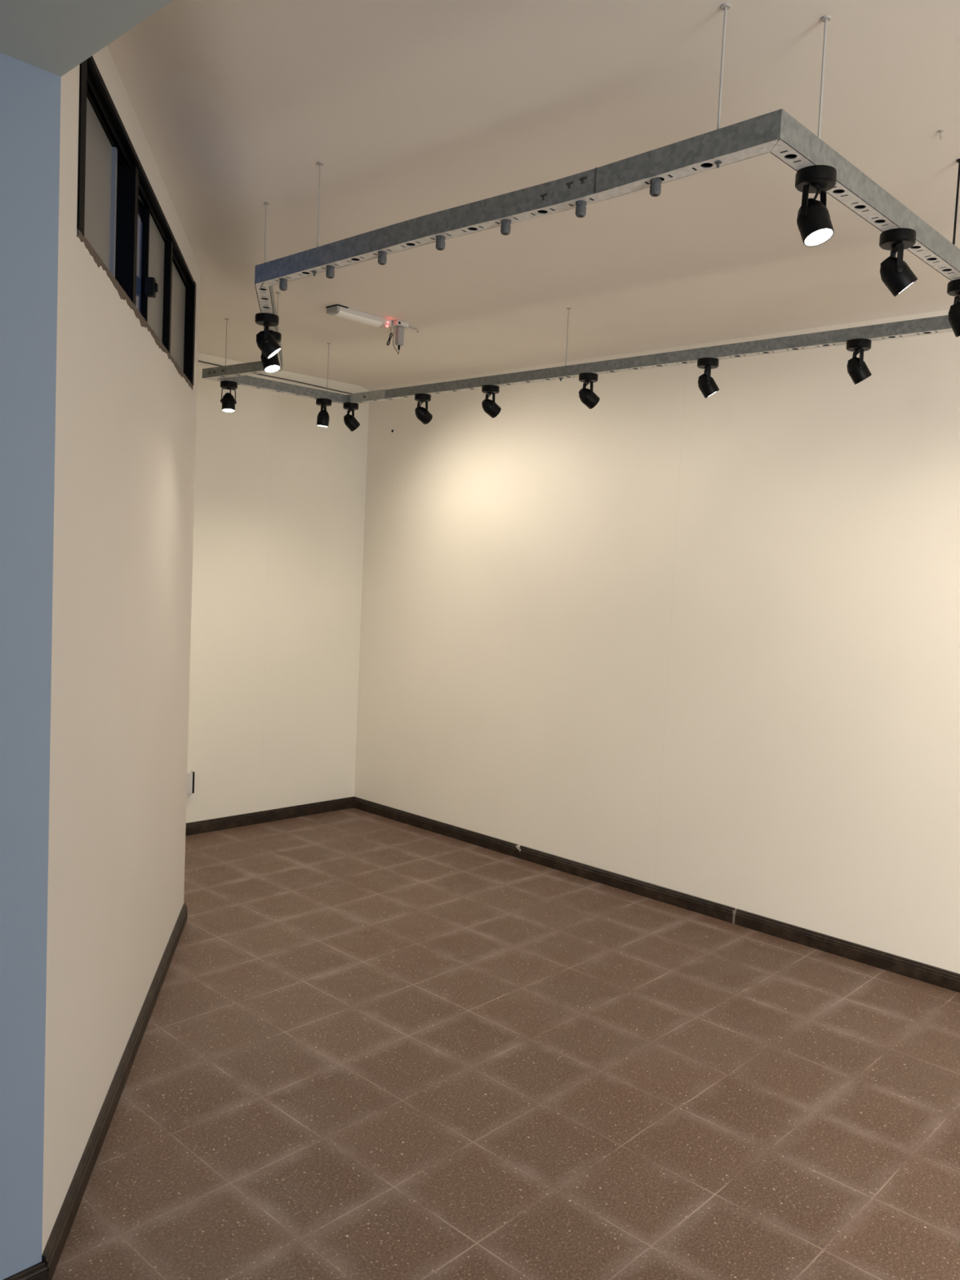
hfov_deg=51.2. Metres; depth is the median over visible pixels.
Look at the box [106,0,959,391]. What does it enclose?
ceiling
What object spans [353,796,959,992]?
baseboard
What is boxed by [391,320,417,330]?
socket
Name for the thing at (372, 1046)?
floor
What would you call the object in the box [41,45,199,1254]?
wall
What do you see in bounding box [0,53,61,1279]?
wall
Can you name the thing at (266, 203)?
suspension rod
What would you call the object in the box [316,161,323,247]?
suspension rod
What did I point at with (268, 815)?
baseboard
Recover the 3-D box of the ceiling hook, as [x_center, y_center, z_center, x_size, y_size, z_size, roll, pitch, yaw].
[1.148,-1.258,2.493,0.012,0.022,0.018,6,6,43]
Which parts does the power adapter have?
cord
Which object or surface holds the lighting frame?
hanging from the ceiling at (410, 109)
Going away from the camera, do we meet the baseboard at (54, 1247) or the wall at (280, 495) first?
the baseboard at (54, 1247)
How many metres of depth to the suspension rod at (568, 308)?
4.33 m
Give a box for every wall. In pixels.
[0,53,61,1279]
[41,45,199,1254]
[186,352,368,822]
[354,309,959,973]
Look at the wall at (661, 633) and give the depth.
4.81 m
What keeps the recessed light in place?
in the ceiling at (410, 109)
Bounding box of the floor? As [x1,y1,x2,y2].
[51,808,959,1279]
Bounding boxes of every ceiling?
[0,0,173,76]
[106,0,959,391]
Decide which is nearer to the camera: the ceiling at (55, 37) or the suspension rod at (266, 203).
the ceiling at (55, 37)
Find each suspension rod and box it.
[225,318,228,365]
[263,201,269,262]
[275,292,279,315]
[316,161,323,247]
[326,342,330,391]
[565,307,570,365]
[716,3,730,129]
[817,15,831,138]
[952,158,959,245]
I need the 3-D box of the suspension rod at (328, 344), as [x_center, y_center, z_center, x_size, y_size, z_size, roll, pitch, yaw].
[-0.796,-1.422,5.240,0.018,0.257,0.018,6,6,43]
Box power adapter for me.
[386,326,404,354]
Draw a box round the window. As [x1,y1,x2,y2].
[76,55,195,390]
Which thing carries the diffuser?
attached to the recessed light
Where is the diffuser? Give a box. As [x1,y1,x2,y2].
[330,310,382,327]
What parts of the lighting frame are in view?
track spotlight, rail, yoke arm, track spotlight, rail, track spotlight, rail, yoke arm, track spotlight, track spotlight, yoke arm, splice plate, track spotlight, yoke arm, rail, track spotlight, yoke arm, track spotlight, yoke arm, rail, rail, track spotlight, yoke arm, yoke arm, track spotlight, power cord, yoke arm, track spotlight, yoke arm, rail, track spotlight, yoke arm, track spotlight, yoke arm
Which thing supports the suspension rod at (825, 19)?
hanging from the ceiling at (410, 109)
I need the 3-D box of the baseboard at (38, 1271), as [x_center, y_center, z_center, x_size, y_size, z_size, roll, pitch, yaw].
[-2.350,1.421,0.678,0.018,0.056,4.118,6,6,43]
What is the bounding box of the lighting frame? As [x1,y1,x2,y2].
[202,108,959,431]
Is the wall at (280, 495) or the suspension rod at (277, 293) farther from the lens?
the wall at (280, 495)
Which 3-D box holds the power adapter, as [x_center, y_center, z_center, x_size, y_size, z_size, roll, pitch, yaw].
[-0.401,-1.408,4.691,0.028,0.126,0.098,6,6,43]
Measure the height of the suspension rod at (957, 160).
0.246 m
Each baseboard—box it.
[3,1261,48,1279]
[41,902,187,1279]
[185,796,354,835]
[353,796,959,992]
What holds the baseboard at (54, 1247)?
attached to the wall at (125, 442)
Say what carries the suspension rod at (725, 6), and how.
hanging from the ceiling at (410, 109)
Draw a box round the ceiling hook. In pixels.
[937,129,943,139]
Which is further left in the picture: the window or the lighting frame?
the window
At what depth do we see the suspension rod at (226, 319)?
4.80 m
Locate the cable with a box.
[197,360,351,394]
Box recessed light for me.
[325,304,391,328]
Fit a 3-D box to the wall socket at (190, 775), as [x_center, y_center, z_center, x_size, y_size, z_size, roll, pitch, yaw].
[-1.689,0.816,5.697,0.032,0.124,0.126,6,6,43]
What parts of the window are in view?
pane, pane, handle, pane, pane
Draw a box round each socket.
[186,771,194,794]
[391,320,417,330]

